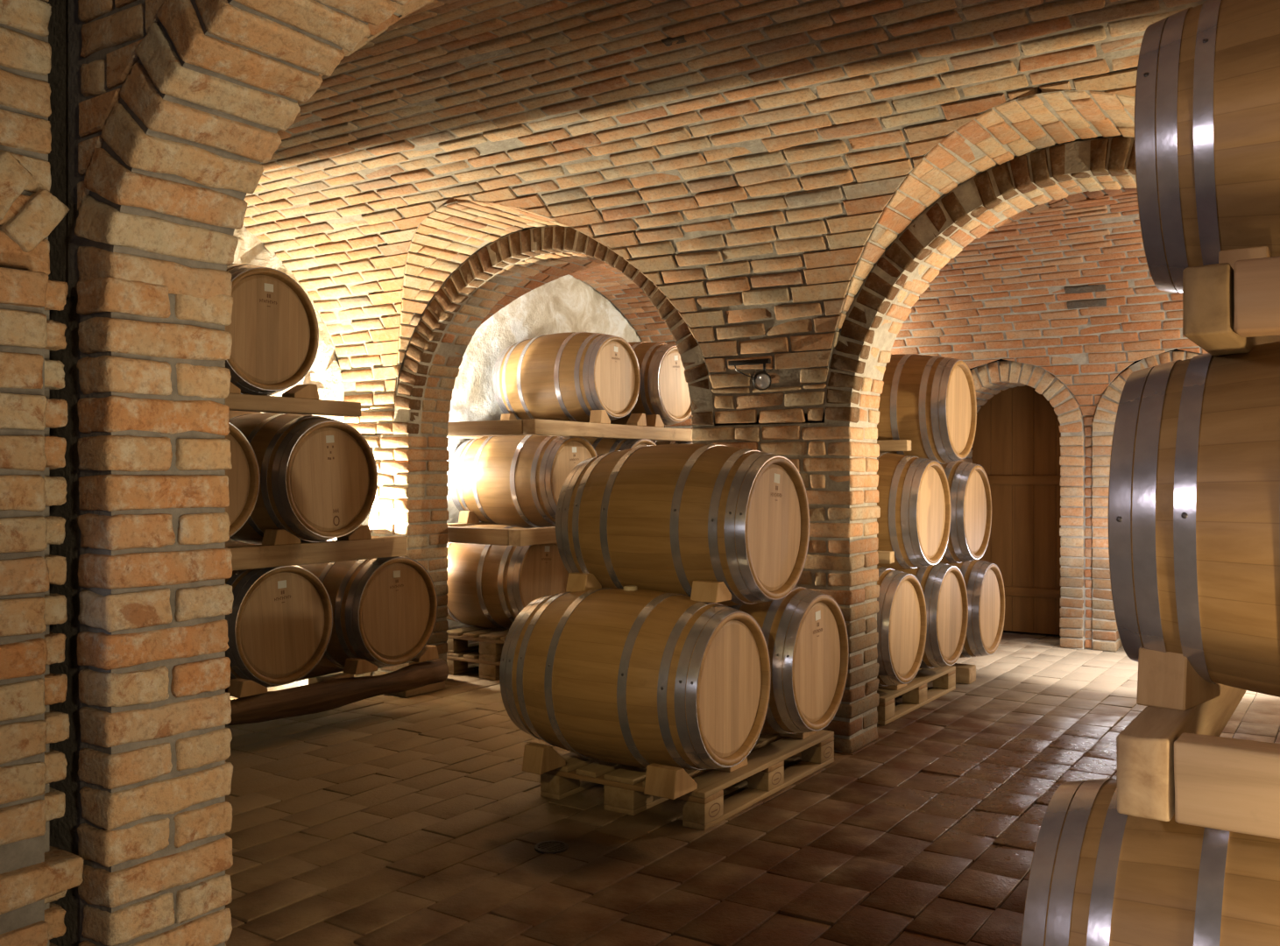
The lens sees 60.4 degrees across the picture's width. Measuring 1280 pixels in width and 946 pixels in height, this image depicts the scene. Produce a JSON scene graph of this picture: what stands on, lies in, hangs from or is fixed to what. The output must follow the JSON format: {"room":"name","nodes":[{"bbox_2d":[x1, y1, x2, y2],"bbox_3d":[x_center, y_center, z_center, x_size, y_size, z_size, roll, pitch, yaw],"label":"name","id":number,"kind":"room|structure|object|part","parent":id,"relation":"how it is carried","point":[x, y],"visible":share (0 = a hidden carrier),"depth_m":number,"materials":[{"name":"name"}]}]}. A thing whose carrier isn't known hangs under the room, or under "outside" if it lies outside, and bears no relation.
{"room":"wine cellar","nodes":[
{"label":"wine cellar","id":0,"kind":"room"},
{"bbox_2d":[0,0,83,945],"bbox_3d":[-2.229,-0.288,0.931,0.461,3.304,3.477,0,0,34],"label":"wall","id":1,"kind":"structure","parent":0,"point":[34,873],"depth_m":2.16,"materials":[{"name":"brick"}]},
{"bbox_2d":[48,0,410,945],"bbox_3d":[0.224,-0.288,1.514,10.110,3.303,0.302,0,0,34],"label":"brick arch","id":2,"kind":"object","parent":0,"point":[208,95],"depth_m":2.24,"materials":[{"name":"brick"}]},
{"bbox_2d":[76,275,233,945],"bbox_3d":[-1.033,0.482,2.354,0.136,1.765,0.305,0,0,34],"label":"wall pier","id":3,"kind":"object","parent":2,"relation":"attached to","point":[154,453],"visible":1,"depth_m":2.29,"materials":[{"name":"brick"}]},
{"bbox_2d":[229,226,642,699],"bbox_3d":[-1.829,-0.265,7.536,0.113,3.250,7.482,0,0,34],"label":"wall","id":4,"kind":"structure","parent":0,"point":[565,304],"depth_m":8.54,"materials":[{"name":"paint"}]},
{"bbox_2d":[242,0,1206,406],"bbox_3d":[1.266,-1.093,3.073,10.115,1.314,3.573,0,0,34],"label":"ceiling","id":5,"kind":"structure","parent":0,"point":[754,161],"depth_m":4.90,"materials":[{"name":"brick"}]},
{"bbox_2d":[343,88,1136,753],"bbox_3d":[2.330,-0.289,4.667,10.112,3.301,0.388,0,0,34],"label":"arches","id":6,"kind":"structure","parent":0,"point":[437,347],"depth_m":5.51,"materials":[{"name":"brick"}]},
{"bbox_2d":[360,509,385,530],"bbox_3d":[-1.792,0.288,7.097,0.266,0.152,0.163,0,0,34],"label":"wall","id":7,"kind":"structure","parent":6,"relation":"attached to","point":[366,520],"depth_m":6.98,"materials":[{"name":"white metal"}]},
{"bbox_2d":[728,358,771,390],"bbox_3d":[0.566,-0.492,5.556,0.117,0.160,0.248,0,0,-37],"label":"wall spotlight","id":8,"kind":"object","parent":6,"relation":"attached to","point":[761,380],"visible":1,"depth_m":5.49,"materials":[{"name":"black metal"}]},
{"bbox_3d":[0.541,-0.514,5.576,0.139,0.074,0.009,0,0,27],"label":"cord","id":9,"kind":"part","parent":8,"relation":"part of","materials":[{"name":"black metal"}]},
{"bbox_3d":[0.607,-0.463,5.511,0.094,0.102,0.111,0,0,0],"label":"lamp shade","id":10,"kind":"part","parent":8,"relation":"part of","materials":[{"name":"clear glass"}]},
{"bbox_2d":[225,630,1279,945],"bbox_3d":[1.150,1.456,3.321,10.980,0.207,13.600,0,0,34],"label":"floor","id":11,"kind":"structure","parent":0,"point":[382,820],"depth_m":4.22,"materials":[{"name":"tile"}]},
{"bbox_2d":[225,664,343,693],"bbox_3d":[-2.503,1.172,5.881,0.164,0.140,2.403,0,0,34],"label":"log","id":12,"kind":"object","parent":11,"relation":"on","point":[318,670],"visible":0.09,"depth_m":6.63,"materials":[{"name":"brown wood"}]},
{"bbox_2d":[297,556,437,668],"bbox_3d":[-1.726,0.766,6.362,0.950,0.710,0.710,0,0,34],"label":"wine barrel","id":13,"kind":"object","parent":12,"relation":"on","point":[385,610],"visible":0.57,"depth_m":6.04,"materials":[{"name":"brown wood"}]},
{"bbox_2d":[225,539,254,547],"bbox_3d":[-2.598,0.408,5.741,0.104,0.109,2.062,0,0,34],"label":"timber beam","id":14,"kind":"structure","parent":13,"relation":"on","point":[229,543],"depth_m":6.15,"materials":[{"name":"brown wood"}]},
{"bbox_2d":[226,536,406,571],"bbox_3d":[-1.910,0.406,5.281,0.107,0.109,2.062,0,0,34],"label":"timber beam","id":15,"kind":"structure","parent":13,"relation":"on","point":[257,556],"depth_m":5.58,"materials":[{"name":"brown wood"}]},
{"bbox_2d":[225,423,259,537],"bbox_3d":[-2.373,0.032,5.267,0.950,0.710,0.710,0,0,34],"label":"wine barrel","id":16,"kind":"object","parent":15,"relation":"on","point":[243,476],"visible":0.11,"depth_m":5.18,"materials":[{"name":"brown wood"}]},
{"bbox_2d":[228,410,260,418],"bbox_3d":[-2.689,-0.325,5.604,0.102,0.102,1.732,0,0,34],"label":"timber beam","id":17,"kind":"structure","parent":16,"relation":"on","point":[232,413],"depth_m":6.17,"materials":[{"name":"brown wood"}]},
{"bbox_2d":[225,393,360,417],"bbox_3d":[-2.001,-0.338,5.144,0.108,0.078,1.732,0,0,34],"label":"timber beam","id":18,"kind":"structure","parent":16,"relation":"on","point":[235,401],"depth_m":5.46,"materials":[{"name":"brown wood"}]},
{"bbox_2d":[229,381,240,394],"bbox_3d":[-1.977,-0.412,5.177,0.100,0.075,0.159,0,0,34],"label":"wedge","id":19,"kind":"object","parent":18,"relation":"on","point":[233,389],"visible":0.19,"depth_m":5.18,"materials":[{"name":"brown wood"}]},
{"bbox_2d":[225,263,318,396],"bbox_3d":[-2.187,-0.697,5.599,0.950,0.710,0.710,0,0,34],"label":"wine barrel","id":20,"kind":"object","parent":18,"relation":"on","point":[273,328],"visible":0.29,"depth_m":5.35,"materials":[{"name":"brown wood"}]},
{"bbox_2d":[282,383,319,399],"bbox_3d":[-1.716,-0.412,5.567,0.100,0.075,0.159,0,0,34],"label":"wedge","id":21,"kind":"object","parent":18,"relation":"on","point":[308,391],"visible":0.81,"depth_m":5.54,"materials":[{"name":"brown wood"}]},
{"bbox_2d":[261,529,300,545],"bbox_3d":[-1.782,0.317,5.468,0.100,0.075,0.159,0,0,34],"label":"wedge","id":22,"kind":"object","parent":15,"relation":"on","point":[273,537],"visible":1,"depth_m":5.42,"materials":[{"name":"brown wood"}]},
{"bbox_2d":[228,412,377,544],"bbox_3d":[-1.951,0.032,5.863,0.950,0.710,0.710,0,0,34],"label":"wine barrel","id":23,"kind":"object","parent":15,"relation":"on","point":[318,475],"visible":0.63,"depth_m":5.56,"materials":[{"name":"brown wood"}]},
{"bbox_2d":[336,524,371,540],"bbox_3d":[-1.521,0.317,5.858,0.100,0.075,0.159,0,0,34],"label":"wedge","id":24,"kind":"object","parent":15,"relation":"on","point":[363,532],"visible":0.69,"depth_m":5.82,"materials":[{"name":"brown wood"}]},
{"bbox_2d":[308,671,353,684],"bbox_3d":[-1.903,1.301,6.781,0.142,0.120,0.243,0,0,34],"label":"block","id":25,"kind":"object","parent":11,"relation":"on","point":[340,675],"visible":0.2,"depth_m":6.71,"materials":[{"name":"brown wood"}]},
{"bbox_2d":[225,658,448,725],"bbox_3d":[-1.836,1.151,5.433,0.175,0.173,2.409,0,0,34],"label":"log","id":26,"kind":"object","parent":11,"relation":"on","point":[325,696],"visible":0.55,"depth_m":5.69,"materials":[{"name":"brown wood"}]},
{"bbox_2d":[227,678,267,698],"bbox_3d":[-1.904,1.036,5.339,0.100,0.075,0.159,0,0,34],"label":"wedge","id":27,"kind":"object","parent":26,"relation":"on","point":[238,688],"visible":0.94,"depth_m":5.29,"materials":[{"name":"brown wood"}]},
{"bbox_2d":[225,565,332,688],"bbox_3d":[-2.173,0.766,5.801,0.950,0.710,0.710,0,0,34],"label":"wine barrel","id":28,"kind":"object","parent":26,"relation":"on","point":[280,621],"visible":0.38,"depth_m":5.51,"materials":[{"name":"brown wood"}]},
{"bbox_2d":[343,657,377,675],"bbox_3d":[-1.507,1.036,5.933,0.100,0.075,0.159,0,0,34],"label":"wedge","id":29,"kind":"object","parent":26,"relation":"on","point":[352,666],"visible":1,"depth_m":5.88,"materials":[{"name":"brown wood"}]},
{"bbox_2d":[410,644,438,662],"bbox_3d":[-1.246,1.036,6.323,0.100,0.075,0.159,0,0,34],"label":"wedge","id":30,"kind":"object","parent":26,"relation":"on","point":[429,653],"visible":0.63,"depth_m":6.29,"materials":[{"name":"brown wood"}]},
{"bbox_2d":[383,680,445,698],"bbox_3d":[-1.404,1.310,6.844,0.203,0.102,0.342,0,0,34],"label":"block","id":31,"kind":"object","parent":11,"relation":"on","point":[434,687],"visible":0.21,"depth_m":6.76,"materials":[{"name":"brown wood"}]},
{"bbox_2d":[446,648,501,680],"bbox_3d":[-0.673,1.288,7.739,0.800,0.144,1.200,0,0,34],"label":"wooden pallet","id":32,"kind":"object","parent":11,"relation":"on","point":[457,663],"visible":0.17,"depth_m":7.35,"materials":[{"name":"brown wood"}]},
{"bbox_2d":[446,626,509,658],"bbox_3d":[-0.673,1.144,7.739,0.800,0.144,1.200,0,0,34],"label":"wooden pallet","id":33,"kind":"object","parent":32,"relation":"on","point":[491,640],"visible":0.27,"depth_m":7.38,"materials":[{"name":"brown wood"}]},
{"bbox_2d":[446,524,568,629],"bbox_3d":[-1.009,0.712,7.596,0.950,0.710,0.710,0,0,34],"label":"wine barrel","id":34,"kind":"object","parent":33,"relation":"on","point":[489,586],"visible":0.44,"depth_m":7.26,"materials":[{"name":"brown wood"}]},
{"bbox_2d":[447,522,493,526],"bbox_3d":[-0.732,0.413,8.713,0.101,0.108,2.728,0,0,34],"label":"timber beam","id":35,"kind":"structure","parent":34,"relation":"on","point":[479,523],"depth_m":7.87,"materials":[{"name":"brown wood"}]},
{"bbox_2d":[458,510,479,523],"bbox_3d":[-1.238,0.318,7.955,0.090,0.085,0.129,0,0,34],"label":"wedge","id":36,"kind":"object","parent":35,"relation":"on","point":[464,516],"visible":1,"depth_m":7.92,"materials":[{"name":"brown wood"}]},
{"bbox_2d":[447,435,597,528],"bbox_3d":[-0.834,0.042,7.966,0.950,0.710,0.710,0,0,34],"label":"wine barrel","id":37,"kind":"object","parent":35,"relation":"on","point":[508,480],"visible":0.76,"depth_m":7.67,"materials":[{"name":"brown wood"}]},
{"bbox_2d":[581,437,656,455],"bbox_3d":[-0.350,0.042,8.509,0.950,0.710,0.710,0,0,34],"label":"wine barrel","id":38,"kind":"object","parent":35,"relation":"on","point":[602,446],"visible":0.04,"depth_m":8.18,"materials":[{"name":"brown wood"}]},
{"bbox_2d":[447,436,483,438],"bbox_3d":[-0.672,-0.302,8.803,0.102,0.103,2.512,0,0,34],"label":"timber beam","id":39,"kind":"structure","parent":38,"relation":"on","point":[469,437],"depth_m":7.92,"materials":[{"name":"brown wood"}]},
{"bbox_2d":[500,413,516,420],"bbox_3d":[-0.988,-0.400,8.329,0.090,0.095,0.129,0,0,34],"label":"wedge","id":40,"kind":"object","parent":39,"relation":"on","point":[504,416],"visible":0.42,"depth_m":8.29,"materials":[{"name":"brown wood"}]},
{"bbox_2d":[492,332,640,422],"bbox_3d":[-0.556,-0.702,8.310,0.950,0.710,0.710,0,0,34],"label":"wine barrel","id":41,"kind":"object","parent":39,"relation":"on","point":[566,377],"visible":0.88,"depth_m":8.04,"materials":[{"name":"brown wood"}]},
{"bbox_2d":[522,418,693,441],"bbox_3d":[0.000,-0.302,8.287,0.114,0.103,2.623,0,0,34],"label":"timber beam","id":42,"kind":"structure","parent":38,"relation":"on","point":[533,427],"depth_m":7.79,"materials":[{"name":"brown wood"}]},
{"bbox_2d":[446,419,527,437],"bbox_3d":[-1.097,-0.302,7.505,0.837,0.103,0.103,0,0,34],"label":"timber beam","id":43,"kind":"structure","parent":42,"relation":"attached to","point":[511,427],"depth_m":7.41,"materials":[{"name":"brown wood"}]},
{"bbox_2d":[589,410,610,424],"bbox_3d":[-0.286,-0.400,7.859,0.100,0.095,0.129,0,0,34],"label":"wedge","id":44,"kind":"object","parent":42,"relation":"on","point":[597,416],"visible":0.82,"depth_m":7.82,"materials":[{"name":"brown wood"}]},
{"bbox_2d":[626,413,646,426],"bbox_3d":[-0.025,-0.400,8.250,0.100,0.095,0.129,0,0,34],"label":"wedge","id":45,"kind":"object","parent":42,"relation":"on","point":[635,419],"visible":0.82,"depth_m":8.22,"materials":[{"name":"brown wood"}]},
{"bbox_2d":[610,341,691,426],"bbox_3d":[-0.089,-0.695,8.864,0.950,0.710,0.710,0,0,34],"label":"wine barrel","id":46,"kind":"object","parent":42,"relation":"on","point":[664,392],"visible":0.3,"depth_m":8.50,"materials":[{"name":"brown wood"}]},
{"bbox_2d":[645,414,664,427],"bbox_3d":[0.109,-0.400,8.450,0.100,0.095,0.129,0,0,34],"label":"wedge","id":47,"kind":"object","parent":42,"relation":"on","point":[652,420],"visible":0.79,"depth_m":8.40,"materials":[{"name":"brown wood"}]},
{"bbox_2d":[651,440,693,445],"bbox_3d":[0.058,0.052,9.103,0.950,0.710,0.710,0,0,34],"label":"wine barrel","id":48,"kind":"object","parent":35,"relation":"on","point":[657,442],"visible":0.02,"depth_m":8.81,"materials":[{"name":"brown wood"}]},
{"bbox_2d":[509,526,557,546],"bbox_3d":[-0.013,0.413,8.169,0.103,0.107,2.832,0,0,34],"label":"timber beam","id":49,"kind":"structure","parent":34,"relation":"on","point":[520,537],"depth_m":7.07,"materials":[{"name":"brown wood"}]},
{"bbox_2d":[446,526,516,545],"bbox_3d":[-1.188,0.413,7.314,0.899,0.108,0.104,0,0,34],"label":"timber beam","id":50,"kind":"structure","parent":49,"relation":"attached to","point":[456,534],"depth_m":7.16,"materials":[{"name":"brown wood"}]},
{"bbox_2d":[534,841,568,854],"bbox_3d":[-0.321,1.359,3.991,0.124,0.011,0.124,0,0,34],"label":"floor drain","id":51,"kind":"object","parent":11,"relation":"on","point":[554,847],"visible":1,"depth_m":3.98,"materials":[{"name":"metal"}]},
{"bbox_2d":[537,841,565,850],"bbox_3d":[-0.321,1.359,3.991,0.100,0.007,0.100,0,0,34],"label":"grille","id":52,"kind":"object","parent":51,"relation":"attached to","point":[542,845],"depth_m":4.00,"materials":[{"name":"metal"}]},
{"bbox_2d":[540,729,834,830],"bbox_3d":[0.247,1.288,4.901,0.801,0.144,1.200,0,0,34],"label":"wooden pallet","id":53,"kind":"object","parent":11,"relation":"on","point":[704,807],"visible":0.65,"depth_m":4.55,"materials":[{"name":"brown wood"}]},
{"bbox_2d":[522,742,565,774],"bbox_3d":[-0.395,1.163,4.528,0.100,0.105,0.169,0,0,34],"label":"wedge","id":54,"kind":"object","parent":53,"relation":"on","point":[538,759],"visible":1,"depth_m":4.47,"materials":[{"name":"brown wood"}]},
{"bbox_2d":[499,586,770,770],"bbox_3d":[-0.022,0.829,4.527,0.950,0.724,0.710,0,0,34],"label":"wine barrel","id":55,"kind":"object","parent":53,"relation":"on","point":[629,675],"visible":0.98,"depth_m":4.26,"materials":[{"name":"brown wood"}]},
{"bbox_2d":[565,572,601,592],"bbox_3d":[-0.241,0.469,4.732,0.100,0.078,0.129,0,0,34],"label":"wedge","id":56,"kind":"object","parent":55,"relation":"on","point":[576,582],"visible":0.84,"depth_m":4.69,"materials":[{"name":"brown wood"}]},
{"bbox_2d":[555,444,809,606],"bbox_3d":[0.185,0.227,4.830,0.950,0.710,0.710,0,0,34],"label":"wine barrel","id":57,"kind":"object","parent":55,"relation":"on","point":[666,518],"visible":0.88,"depth_m":4.56,"materials":[{"name":"brown wood"}]},
{"bbox_2d":[690,579,731,602],"bbox_3d":[0.283,0.469,4.382,0.120,0.078,0.129,0,0,34],"label":"wedge","id":58,"kind":"object","parent":55,"relation":"on","point":[706,591],"visible":1,"depth_m":4.34,"materials":[{"name":"brown wood"}]},
{"bbox_2d":[643,763,697,799],"bbox_3d":[0.117,1.163,4.198,0.135,0.105,0.169,0,0,34],"label":"wedge","id":59,"kind":"object","parent":53,"relation":"on","point":[661,781],"visible":1,"depth_m":4.14,"materials":[{"name":"brown wood"}]},
{"bbox_2d":[713,756,747,772],"bbox_3d":[0.359,1.171,4.559,0.120,0.090,0.149,0,0,34],"label":"wedge","id":60,"kind":"object","parent":53,"relation":"on","point":[744,762],"visible":0.23,"depth_m":4.50,"materials":[{"name":"brown wood"}]},
{"bbox_2d":[728,586,848,734],"bbox_3d":[0.410,0.836,5.121,0.950,0.710,0.710,0,0,34],"label":"wine barrel","id":61,"kind":"object","parent":53,"relation":"on","point":[804,631],"visible":0.36,"depth_m":4.78,"materials":[{"name":"brown wood"}]},
{"bbox_2d":[779,731,816,739],"bbox_3d":[0.735,1.173,5.113,0.120,0.085,0.149,0,0,34],"label":"wedge","id":62,"kind":"object","parent":53,"relation":"on","point":[801,736],"visible":0.36,"depth_m":5.05,"materials":[{"name":"brown wood"}]},
{"bbox_2d":[876,665,955,725],"bbox_3d":[1.321,1.288,6.646,0.800,0.144,1.200,0,0,34],"label":"wooden pallet","id":63,"kind":"object","parent":11,"relation":"on","point":[915,695],"visible":0.25,"depth_m":6.39,"materials":[{"name":"beige wood"}]},
{"bbox_2d":[878,683,906,690],"bbox_3d":[1.430,1.179,6.261,0.130,0.075,0.159,0,0,34],"label":"wedge","id":64,"kind":"object","parent":63,"relation":"on","point":[894,687],"visible":0.27,"depth_m":6.19,"materials":[{"name":"brown wood"}]},
{"bbox_2d":[876,565,926,686],"bbox_3d":[1.078,0.853,6.292,0.950,0.710,0.710,0,0,34],"label":"wine barrel","id":65,"kind":"object","parent":63,"relation":"on","point":[901,616],"visible":0.27,"depth_m":5.98,"materials":[{"name":"brown wood"}]},
{"bbox_2d":[876,551,894,564],"bbox_3d":[1.149,0.466,6.231,0.587,0.068,0.075,0,0,34],"label":"batten","id":66,"kind":"object","parent":65,"relation":"on","point":[885,557],"visible":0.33,"depth_m":6.06,"materials":[{"name":"beige wood"}]},
{"bbox_2d":[876,452,951,570],"bbox_3d":[1.292,0.227,6.558,0.950,0.710,0.710,0,0,34],"label":"wine barrel","id":67,"kind":"object","parent":65,"relation":"on","point":[914,522],"visible":0.44,"depth_m":6.18,"materials":[{"name":"brown wood"}]},
{"bbox_2d":[876,439,911,451],"bbox_3d":[1.325,-0.160,6.518,0.561,0.064,0.074,0,0,34],"label":"batten","id":68,"kind":"object","parent":67,"relation":"on","point":[891,445],"visible":0.46,"depth_m":6.38,"materials":[{"name":"brown wood"}]},
{"bbox_2d":[876,353,976,464],"bbox_3d":[1.534,-0.379,6.847,0.950,0.710,0.710,0,0,34],"label":"wine barrel","id":69,"kind":"object","parent":67,"relation":"on","point":[928,401],"visible":0.47,"depth_m":6.48,"materials":[{"name":"brown wood"}]},
{"bbox_2d":[898,562,968,668],"bbox_3d":[1.492,0.860,6.893,0.950,0.710,0.710,0,0,34],"label":"wine barrel","id":70,"kind":"object","parent":63,"relation":"on","point":[943,585],"visible":0.29,"depth_m":6.57,"materials":[{"name":"brown wood"}]},
{"bbox_2d":[939,460,991,564],"bbox_3d":[1.730,0.245,7.167,0.950,0.710,0.710,0,0,34],"label":"wine barrel","id":71,"kind":"object","parent":70,"relation":"on","point":[970,491],"visible":0.29,"depth_m":6.83,"materials":[{"name":"brown wood"}]},
{"bbox_2d":[952,663,975,684],"bbox_3d":[2.054,1.308,7.203,0.254,0.108,0.143,0,0,34],"label":"block","id":72,"kind":"object","parent":11,"relation":"on","point":[965,674],"visible":0.5,"depth_m":7.11,"materials":[{"name":"beige wood"}]},
{"bbox_2d":[948,559,1004,657],"bbox_3d":[1.917,0.892,7.475,0.950,0.710,0.710,0,0,34],"label":"wine barrel","id":73,"kind":"object","parent":72,"relation":"on","point":[983,580],"visible":0.31,"depth_m":7.15,"materials":[{"name":"brown wood"}]},
{"bbox_2d":[1020,777,1279,945],"bbox_3d":[1.228,0.920,1.927,0.950,0.710,0.710,0,0,34],"label":"wine barrel","id":74,"kind":"object","parent":11,"relation":"on","point":[1099,875],"visible":0.73,"depth_m":1.89,"materials":[{"name":"brown wood"}]},
{"bbox_2d":[1116,683,1245,821],"bbox_3d":[1.203,0.511,2.383,0.086,0.139,1.303,0,0,34],"label":"timber beam","id":75,"kind":"structure","parent":74,"relation":"on","point":[1145,783],"depth_m":1.86,"materials":[{"name":"beige wood"}]},
{"bbox_2d":[1136,647,1220,710],"bbox_3d":[1.050,0.389,2.143,0.200,0.108,0.088,0,0,-45],"label":"wedge","id":76,"kind":"object","parent":75,"relation":"on","point":[1168,680],"visible":0.87,"depth_m":2.08,"materials":[{"name":"brown wood"}]},
{"bbox_2d":[1108,341,1279,697],"bbox_3d":[1.424,0.088,2.019,0.950,0.710,0.710,0,0,34],"label":"wine barrel","id":77,"kind":"object","parent":76,"relation":"on","point":[1194,485],"visible":0.93,"depth_m":1.97,"materials":[{"name":"brown wood"}]},
{"bbox_2d":[1182,262,1279,356],"bbox_3d":[1.337,-0.282,2.413,0.072,0.118,1.503,0,0,34],"label":"barrel rack","id":78,"kind":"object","parent":77,"relation":"on","point":[1208,291],"depth_m":1.80,"materials":[{"name":"brown wood"}]},
{"bbox_2d":[1134,0,1279,293],"bbox_3d":[1.591,-0.722,2.281,0.950,0.710,0.710,0,0,34],"label":"wine barrel","id":79,"kind":"object","parent":78,"relation":"on","point":[1207,96],"visible":0.91,"depth_m":2.23,"materials":[{"name":"brown wood"}]},
{"bbox_2d":[1218,246,1270,268],"bbox_3d":[1.222,-0.390,2.215,0.085,0.100,0.189,0,0,34],"label":"wedge","id":80,"kind":"object","parent":78,"relation":"on","point":[1230,257],"visible":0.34,"depth_m":2.15,"materials":[{"name":"brown wood"}]},
{"bbox_2d":[1233,256,1279,337],"bbox_3d":[1.554,-0.284,1.415,1.391,0.119,0.082,0,0,34],"label":"timber beam","id":81,"kind":"structure","parent":78,"relation":"attached to","point":[1256,281],"depth_m":1.75,"materials":[{"name":"brown wood"}]},
{"bbox_2d":[1173,733,1279,839],"bbox_3d":[1.520,0.511,1.444,1.480,0.139,0.093,0,0,34],"label":"timber beam","id":82,"kind":"structure","parent":74,"relation":"on","point":[1227,784],"depth_m":1.78,"materials":[{"name":"beige wood"}]},
{"bbox_2d":[478,187,1136,326],"bbox_3d":[2.284,-0.963,5.334,8.343,1.044,0.697,0,0,34],"label":"ceiling","id":83,"kind":"structure","parent":0,"point":[553,272],"depth_m":7.27,"materials":[{"name":"brick"}]},
{"bbox_2d":[480,190,1208,427],"bbox_3d":[3.436,-1.097,6.320,10.115,1.320,3.727,0,0,34],"label":"brick wall","id":84,"kind":"structure","parent":0,"point":[1069,291],"depth_m":8.19,"materials":[{"name":"brick"}]},
{"bbox_2d":[959,350,1202,651],"bbox_3d":[3.654,0.227,8.778,2.470,2.267,0.801,0,0,34],"label":"door surround","id":85,"kind":"object","parent":84,"relation":"attached to","point":[990,378],"visible":0.35,"depth_m":8.49,"materials":[{"name":"brick"}]},
{"bbox_2d":[971,385,1060,635],"bbox_3d":[3.229,0.295,9.276,0.887,2.090,0.057,0,0,34],"label":"door","id":86,"kind":"structure","parent":85,"relation":"attached to","point":[1016,442],"depth_m":9.26,"materials":[{"name":"brown wood"}]},
{"bbox_3d":[3.219,0.060,9.262,0.870,0.075,0.022,0,0,34],"label":"rail","id":87,"kind":"part","parent":86,"relation":"part of","materials":[{"name":"brown wood"}]},
{"bbox_3d":[3.219,1.000,9.262,0.870,0.075,0.022,0,0,34],"label":"rail","id":88,"kind":"part","parent":86,"relation":"part of","materials":[{"name":"brown wood"}]},
{"bbox_2d":[671,416,1094,650],"bbox_3d":[4.452,0.463,7.840,10.111,1.806,0.072,0,0,34],"label":"wall","id":89,"kind":"structure","parent":0,"point":[1087,420],"depth_m":8.48,"materials":[{"name":"brick"}]}
]}

